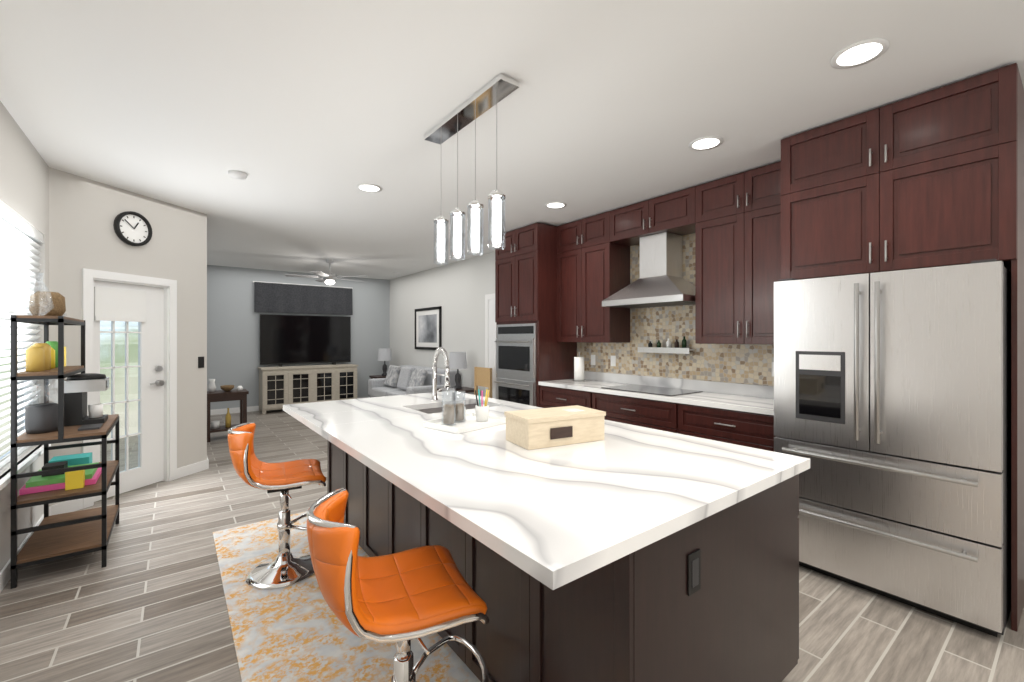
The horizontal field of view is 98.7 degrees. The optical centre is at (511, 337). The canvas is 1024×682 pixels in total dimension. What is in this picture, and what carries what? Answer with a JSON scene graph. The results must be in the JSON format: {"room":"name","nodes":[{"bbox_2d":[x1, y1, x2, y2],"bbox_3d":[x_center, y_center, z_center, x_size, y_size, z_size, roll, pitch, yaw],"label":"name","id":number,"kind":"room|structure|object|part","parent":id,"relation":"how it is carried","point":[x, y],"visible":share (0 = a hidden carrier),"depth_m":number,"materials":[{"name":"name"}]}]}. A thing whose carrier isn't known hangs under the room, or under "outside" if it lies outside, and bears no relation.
{"room":"kitchen and living room","nodes":[
{"label":"kitchen and living room","id":0,"kind":"room"},
{"bbox_2d":[0,101,48,570],"bbox_3d":[-1.534,0.040,0.619,0.120,2.760,7.250,0,0,-37],"label":"wall","id":1,"kind":"structure","parent":0,"point":[24,180],"depth_m":2.87,"materials":[{"name":"grey paint"}]},
{"bbox_2d":[0,201,50,490],"bbox_3d":[-2.853,0.025,2.380,0.130,1.610,2.410,0,0,-37],"label":"window blinds","id":2,"kind":"object","parent":1,"relation":"attached to","point":[20,238],"visible":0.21,"depth_m":2.83,"materials":[{"name":"white plastic"}]},
{"bbox_2d":[0,505,52,592],"bbox_3d":[-1.451,1.370,0.620,0.012,0.100,7.150,0,0,-37],"label":"baseboard","id":3,"kind":"structure","parent":1,"relation":"attached to","point":[5,574],"depth_m":2.58,"materials":[{"name":"white"}]},
{"bbox_2d":[17,167,206,505],"bbox_3d":[-3.558,0.040,4.072,0.150,2.760,1.479,0,0,14],"label":"wall","id":4,"kind":"structure","parent":0,"point":[84,212],"depth_m":4.11,"materials":[{"name":"grey paint"}]},
{"bbox_2d":[82,268,176,508],"bbox_3d":[-3.551,0.420,4.066,0.166,2.000,0.795,0,0,14],"label":"door","id":5,"kind":"structure","parent":4,"relation":"attached to","point":[148,304],"depth_m":4.16,"materials":[{"name":"white wood"}]},
{"bbox_2d":[113,211,151,245],"bbox_3d":[-3.470,-1.000,4.035,0.033,0.310,0.310,0,0,14],"label":"clock","id":6,"kind":"object","parent":4,"relation":"attached to","point":[131,228],"visible":0.98,"depth_m":4.03,"materials":[{"name":"black"}]},
{"bbox_2d":[198,357,203,367],"bbox_3d":[-3.321,0.260,4.702,0.007,0.120,0.065,0,0,14],"label":"switch plate","id":7,"kind":"object","parent":4,"relation":"attached to","point":[200,362],"visible":1,"depth_m":4.70,"materials":[{"name":"black plastic"}]},
{"bbox_2d":[204,457,208,468],"bbox_3d":[-4.519,1.370,6.363,0.017,0.100,4.002,0,0,-37],"label":"baseboard","id":8,"kind":"structure","parent":4,"relation":"attached to","point":[206,462],"depth_m":4.75,"materials":[{"name":"white"}]},
{"bbox_2d":[207,265,389,409],"bbox_3d":[-4.336,0.040,9.101,3.940,2.760,0.120,0,0,-37],"label":"wall","id":9,"kind":"structure","parent":0,"point":[233,337],"depth_m":8.50,"materials":[{"name":"grey paint"}]},
{"bbox_2d":[210,397,369,414],"bbox_3d":[-4.284,1.370,9.058,3.630,0.100,0.012,0,0,-37],"label":"baseboard","id":10,"kind":"structure","parent":9,"relation":"attached to","point":[251,408],"depth_m":8.30,"materials":[{"name":"white"}]},
{"bbox_2d":[253,281,352,314],"bbox_3d":[-4.229,-0.800,9.043,1.900,0.600,0.097,0,0,-37],"label":"valance","id":11,"kind":"object","parent":9,"relation":"attached to","point":[275,297],"visible":1,"depth_m":8.99,"materials":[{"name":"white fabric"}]},
{"bbox_2d":[390,252,494,396],"bbox_3d":[0.832,0.040,5.503,0.120,2.760,12.120,0,0,-37],"label":"wall","id":12,"kind":"structure","parent":0,"point":[458,291],"depth_m":7.96,"materials":[{"name":"white paint"}]},
{"bbox_2d":[415,306,441,349],"bbox_3d":[-1.658,-0.180,8.623,0.028,0.820,1.100,0,0,-37],"label":"picture frame","id":13,"kind":"object","parent":12,"relation":"attached to","point":[428,328],"visible":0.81,"depth_m":8.58,"materials":[{"name":"black"}]},
{"bbox_2d":[485,293,495,398],"bbox_3d":[-0.131,0.365,6.643,0.018,2.110,0.960,0,0,-37],"label":"door frame","id":14,"kind":"structure","parent":12,"relation":"attached to","point":[490,343],"depth_m":6.89,"materials":[{"name":"white"}]},
{"bbox_2d":[558,211,633,342],"bbox_3d":[0.911,-0.638,5.010,0.347,1.374,0.800,0,0,-37],"label":"upper cabinet","id":15,"kind":"object","parent":12,"relation":"attached to","point":[591,268],"depth_m":4.79,"materials":[{"name":"brown wood"}]},
{"bbox_2d":[602,232,694,308],"bbox_3d":[1.380,-0.656,4.267,0.484,0.680,0.900,0,0,-37],"label":"range hood","id":16,"kind":"object","parent":12,"relation":"attached to","point":[661,282],"visible":0.9,"depth_m":4.19,"materials":[{"name":"silver metal"}]},
{"bbox_2d":[610,187,693,246],"bbox_3d":[1.444,-1.162,4.316,0.347,0.325,1.070,0,0,-37],"label":"upper cabinet","id":17,"kind":"object","parent":12,"relation":"attached to","point":[673,212],"depth_m":4.18,"materials":[{"name":"brown wood"}]},
{"bbox_2d":[584,371,773,398],"bbox_3d":[1.582,0.450,4.403,0.022,0.099,2.576,0,0,-37],"label":"backsplash","id":18,"kind":"structure","parent":12,"relation":"attached to","point":[606,376],"depth_m":4.23,"materials":[{"name":"white stone"}]},
{"bbox_2d":[694,162,777,346],"bbox_3d":[1.986,-0.638,3.610,0.347,1.374,0.830,0,0,-37],"label":"upper cabinet","id":19,"kind":"object","parent":12,"relation":"attached to","point":[736,216],"depth_m":3.56,"materials":[{"name":"brown wood"}]},
{"bbox_2d":[778,63,1023,281],"bbox_3d":[2.401,-0.853,2.749,0.737,0.944,1.037,0,0,-37],"label":"upper cabinet","id":20,"kind":"object","parent":12,"relation":"attached to","point":[934,177],"depth_m":2.42,"materials":[{"name":"brown wood"}]},
{"bbox_2d":[0,409,1023,681],"bbox_3d":[-1.086,1.450,4.019,5.330,0.060,12.500,0,0,-37],"label":"floor","id":21,"kind":"structure","parent":0,"point":[148,603],"depth_m":2.28,"materials":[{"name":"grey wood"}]},
{"bbox_2d":[11,315,118,588],"bbox_3d":[-2.926,0.645,2.935,0.400,1.550,0.820,0,0,-37],"label":"rack","id":22,"kind":"object","parent":21,"relation":"on","point":[63,535],"visible":0.94,"depth_m":2.67,"materials":[{"name":"black metal"}]},
{"bbox_2d":[19,272,108,494],"bbox_3d":[-2.963,0.266,2.945,0.373,1.334,0.680,0,0,-37],"label":"shelf items","id":23,"kind":"object","parent":22,"relation":"on","point":[41,418],"visible":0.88,"depth_m":2.81,"materials":[{"name":"multicoloured"}]},
{"bbox_2d":[207,379,248,441],"bbox_3d":[-4.075,1.000,6.264,0.520,0.840,0.400,0,0,-37],"label":"side table","id":24,"kind":"object","parent":21,"relation":"on","point":[228,393],"visible":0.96,"depth_m":6.17,"materials":[{"name":"brown wood"}]},
{"bbox_2d":[258,364,357,413],"bbox_3d":[-4.082,0.993,8.893,1.790,0.855,0.460,0,0,-37],"label":"tv console","id":25,"kind":"object","parent":21,"relation":"on","point":[279,387],"visible":0.83,"depth_m":8.63,"materials":[{"name":"beige wood"}]},
{"bbox_2d":[260,314,350,366],"bbox_3d":[-4.168,0.051,8.997,1.720,1.022,0.150,0,0,-37],"label":"tv","id":26,"kind":"object","parent":25,"relation":"on","point":[293,339],"visible":1,"depth_m":8.97,"materials":[{"name":"black"}]},
{"bbox_2d":[213,511,480,681],"bbox_3d":[-0.326,1.415,1.427,0.780,0.008,5.060,0,0,-37],"label":"rug","id":27,"kind":"object","parent":21,"relation":"on","point":[299,632],"visible":0.6,"depth_m":2.09,"materials":[{"name":"beige carpet"}]},
{"bbox_2d":[228,422,325,589],"bbox_3d":[-1.382,0.965,2.665,0.569,0.890,0.524,0,0,-37],"label":"bar stool","id":28,"kind":"object","parent":27,"relation":"on","point":[285,567],"visible":0.96,"depth_m":2.60,"materials":[{"name":"orange leather"}]},
{"bbox_3d":[-1.397,0.697,2.664,0.551,0.371,0.511,0,0,-38],"label":"seat","id":29,"kind":"part","parent":28,"relation":"part of","materials":[{"name":"orange leather"}]},
{"bbox_2d":[307,488,488,681],"bbox_3d":[-0.358,0.965,1.447,0.569,0.890,0.537,0,0,-37],"label":"bar stool","id":30,"kind":"object","parent":27,"relation":"on","point":[402,599],"visible":1,"depth_m":1.33,"materials":[{"name":"orange leather"}]},
{"bbox_2d":[369,348,391,378],"bbox_3d":[-2.759,0.825,9.542,0.500,1.190,0.500,0,0,-37],"label":"table lamp","id":31,"kind":"object","parent":21,"relation":"on","point":[384,354],"visible":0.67,"depth_m":9.44,"materials":[{"name":"white fabric"}]},
{"bbox_2d":[368,365,459,397],"bbox_3d":[-1.863,0.990,8.087,0.930,0.860,2.000,0,0,-37],"label":"sofa","id":32,"kind":"object","parent":21,"relation":"on","point":[377,387],"visible":0.29,"depth_m":7.72,"materials":[{"name":"grey fabric"}]},
{"bbox_2d":[384,365,394,386],"bbox_3d":[-2.290,0.729,8.440,0.193,0.391,0.420,0,0,-37],"label":"sofa pillow","id":33,"kind":"object","parent":32,"relation":"on","point":[390,377],"depth_m":8.39,"materials":[{"name":"grey fabric"}]},
{"bbox_2d":[395,366,408,389],"bbox_3d":[-1.926,0.729,7.950,0.179,0.395,0.420,0,0,-37],"label":"sofa pillow","id":34,"kind":"object","parent":32,"relation":"on","point":[400,372],"depth_m":7.99,"materials":[{"name":"grey fabric"}]},
{"bbox_2d":[406,368,427,387],"bbox_3d":[-1.637,0.730,7.605,0.207,0.386,0.420,0,0,-37],"label":"sofa pillow","id":35,"kind":"object","parent":32,"relation":"on","point":[409,377],"depth_m":7.59,"materials":[{"name":"grey fabric"}]},
{"bbox_2d":[437,352,473,392],"bbox_3d":[-0.872,0.825,7.083,0.500,1.190,0.500,0,0,-37],"label":"table lamp","id":36,"kind":"object","parent":21,"relation":"on","point":[457,360],"visible":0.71,"depth_m":6.98,"materials":[{"name":"white fabric"}]},
{"bbox_2d":[474,367,491,397],"bbox_3d":[-0.581,0.930,6.424,0.420,0.980,0.420,0,0,-37],"label":"dining chair","id":37,"kind":"object","parent":21,"relation":"on","point":[483,376],"visible":0.27,"depth_m":6.50,"materials":[{"name":"brown wood"}]},
{"bbox_2d":[494,222,577,406],"bbox_3d":[0.282,0.048,5.561,0.675,2.744,0.840,0,0,-37],"label":"tall cabinet","id":38,"kind":"object","parent":21,"relation":"on","point":[528,349],"depth_m":5.22,"materials":[{"name":"brown wood"}]},
{"bbox_2d":[538,383,589,407],"bbox_3d":[0.800,0.980,4.925,0.627,0.879,0.800,0,0,-37],"label":"base cabinet","id":39,"kind":"object","parent":21,"relation":"on","point":[548,397],"depth_m":4.76,"materials":[{"name":"brown wood"}]},
{"bbox_2d":[327,443,803,681],"bbox_3d":[-0.122,0.975,2.598,1.106,0.890,2.856,0,0,-37],"label":"kitchen island","id":40,"kind":"object","parent":21,"relation":"on","point":[717,600],"depth_m":1.47,"materials":[{"name":"black"}]},
{"bbox_2d":[283,391,809,594],"bbox_3d":[-0.234,0.510,2.506,1.420,0.040,2.900,0,0,-37],"label":"island countertop","id":41,"kind":"structure","parent":40,"relation":"on","point":[560,515],"depth_m":1.56,"materials":[{"name":"white stone"}]},
{"bbox_2d":[431,347,449,400],"bbox_3d":[-0.523,0.279,3.373,0.118,0.420,0.250,0,0,-37],"label":"island faucet","id":42,"kind":"object","parent":41,"relation":"on","point":[439,350],"visible":1,"depth_m":3.40,"materials":[{"name":"silver metal"}]},
{"bbox_2d":[415,403,490,414],"bbox_3d":[-0.421,0.639,3.194,0.640,0.242,0.440,0,0,-37],"label":"sink","id":43,"kind":"object","parent":41,"relation":"in","point":[428,409],"depth_m":3.30,"materials":[{"name":"silver metal"}]},
{"bbox_2d":[423,387,505,433],"bbox_3d":[-0.259,0.383,2.473,0.280,0.213,0.380,0,0,41],"label":"tray","id":44,"kind":"object","parent":41,"relation":"on","point":[456,419],"visible":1,"depth_m":2.45,"materials":[{"name":"white ceramic"}]},
{"bbox_2d":[504,405,605,449],"bbox_3d":[0.207,0.421,2.112,0.430,0.136,0.232,0,0,-27],"label":"box","id":45,"kind":"object","parent":41,"relation":"on","point":[530,429],"visible":1,"depth_m":2.02,"materials":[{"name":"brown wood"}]},
{"bbox_2d":[590,391,673,432],"bbox_3d":[1.333,0.980,4.231,0.627,0.879,0.950,0,0,-37],"label":"base cabinet","id":46,"kind":"object","parent":21,"relation":"on","point":[658,414],"depth_m":3.99,"materials":[{"name":"brown wood"}]},
{"bbox_2d":[542,379,773,414],"bbox_3d":[1.338,0.520,4.216,0.637,0.041,2.576,0,0,-37],"label":"countertop","id":47,"kind":"structure","parent":46,"relation":"on","point":[711,398],"depth_m":3.76,"materials":[{"name":"white stone"}]},
{"bbox_2d":[573,352,585,381],"bbox_3d":[0.774,0.330,5.069,0.150,0.339,0.150,0,0,-37],"label":"paper towel","id":48,"kind":"object","parent":47,"relation":"on","point":[579,369],"visible":1,"depth_m":5.02,"materials":[{"name":"white paper"}]},
{"bbox_2d":[601,384,702,395],"bbox_3d":[1.327,0.496,4.226,0.510,0.008,0.780,0,0,-37],"label":"cooktop","id":49,"kind":"object","parent":47,"relation":"in","point":[664,391],"visible":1,"depth_m":4.20,"materials":[{"name":"black glass"}]},
{"bbox_2d":[674,403,775,451],"bbox_3d":[1.875,0.980,3.525,0.627,0.879,0.830,0,0,-37],"label":"base cabinet","id":50,"kind":"object","parent":21,"relation":"on","point":[754,429],"depth_m":3.33,"materials":[{"name":"brown wood"}]},
{"bbox_2d":[774,259,1010,636],"bbox_3d":[2.290,0.525,2.665,0.961,1.790,0.970,0,0,-37],"label":"refrigerator","id":51,"kind":"object","parent":21,"relation":"on","point":[892,405],"visible":0.96,"depth_m":2.29,"materials":[{"name":"grey metal"}]},
{"bbox_2d":[0,0,1023,279],"bbox_3d":[-1.086,-1.370,4.019,5.330,0.060,12.500,0,0,-37],"label":"ceiling","id":52,"kind":"structure","parent":0,"point":[306,116],"depth_m":2.44,"materials":[{"name":"white paint"}]},
{"bbox_2d":[228,170,247,179],"bbox_3d":[-2.232,-1.322,3.582,0.138,0.034,0.138,0,0,41],"label":"smoke detector","id":53,"kind":"object","parent":52,"relation":"in","point":[235,174],"depth_m":3.55,"materials":[{"name":"white plastic"}]},
{"bbox_2d":[285,259,363,284],"bbox_3d":[-3.156,-1.125,7.587,1.333,0.429,1.282,0,0,-37],"label":"ceiling fan","id":54,"kind":"object","parent":52,"relation":"hanging from","point":[329,278],"visible":1,"depth_m":7.48,"materials":[{"name":"silver metal"}]},
{"bbox_2d":[356,183,381,191],"bbox_3d":[-1.274,-1.336,3.926,0.217,0.006,0.217,0,0,26],"label":"recessed light","id":55,"kind":"object","parent":52,"relation":"in","point":[365,187],"depth_m":3.91,"materials":[{"name":"white plastic"}]},
{"bbox_2d":[424,73,518,264],"bbox_3d":[-0.271,-0.910,2.603,0.120,0.859,0.860,0,0,-37],"label":"pendant light","id":56,"kind":"object","parent":52,"relation":"hanging from","point":[495,90],"visible":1,"depth_m":2.52,"materials":[{"name":"silver metal"}]},
{"bbox_2d":[545,202,566,208],"bbox_3d":[0.441,-1.336,4.435,0.217,0.006,0.217,0,0,26],"label":"recessed light","id":57,"kind":"object","parent":52,"relation":"in","point":[553,205],"depth_m":4.44,"materials":[{"name":"white plastic"}]},
{"bbox_2d":[689,136,722,150],"bbox_3d":[1.333,-1.336,3.028,0.217,0.006,0.217,0,0,26],"label":"recessed light","id":58,"kind":"object","parent":52,"relation":"in","point":[708,142],"depth_m":3.02,"materials":[{"name":"white plastic"}]},
{"bbox_2d":[830,38,888,68],"bbox_3d":[1.635,-1.336,2.073,0.217,0.006,0.217,0,0,26],"label":"recessed light","id":59,"kind":"object","parent":52,"relation":"in","point":[860,53],"depth_m":2.07,"materials":[{"name":"white plastic"}]},
{"bbox_2d":[638,336,694,353],"bbox_3d":[1.526,0.067,4.392,0.099,0.166,0.580,0,0,-37],"label":"shelf","id":60,"kind":"object","parent":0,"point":[676,349],"visible":1,"depth_m":4.34,"materials":[{"name":"white wood"}]},
{"label":"outside","id":61,"kind":"structure","parent":0,"visible":0},
{"bbox_2d":[0,321,137,456],"bbox_3d":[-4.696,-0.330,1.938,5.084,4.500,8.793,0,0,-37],"label":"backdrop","id":62,"kind":"structure","parent":61,"point":[122,371],"depth_m":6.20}
]}

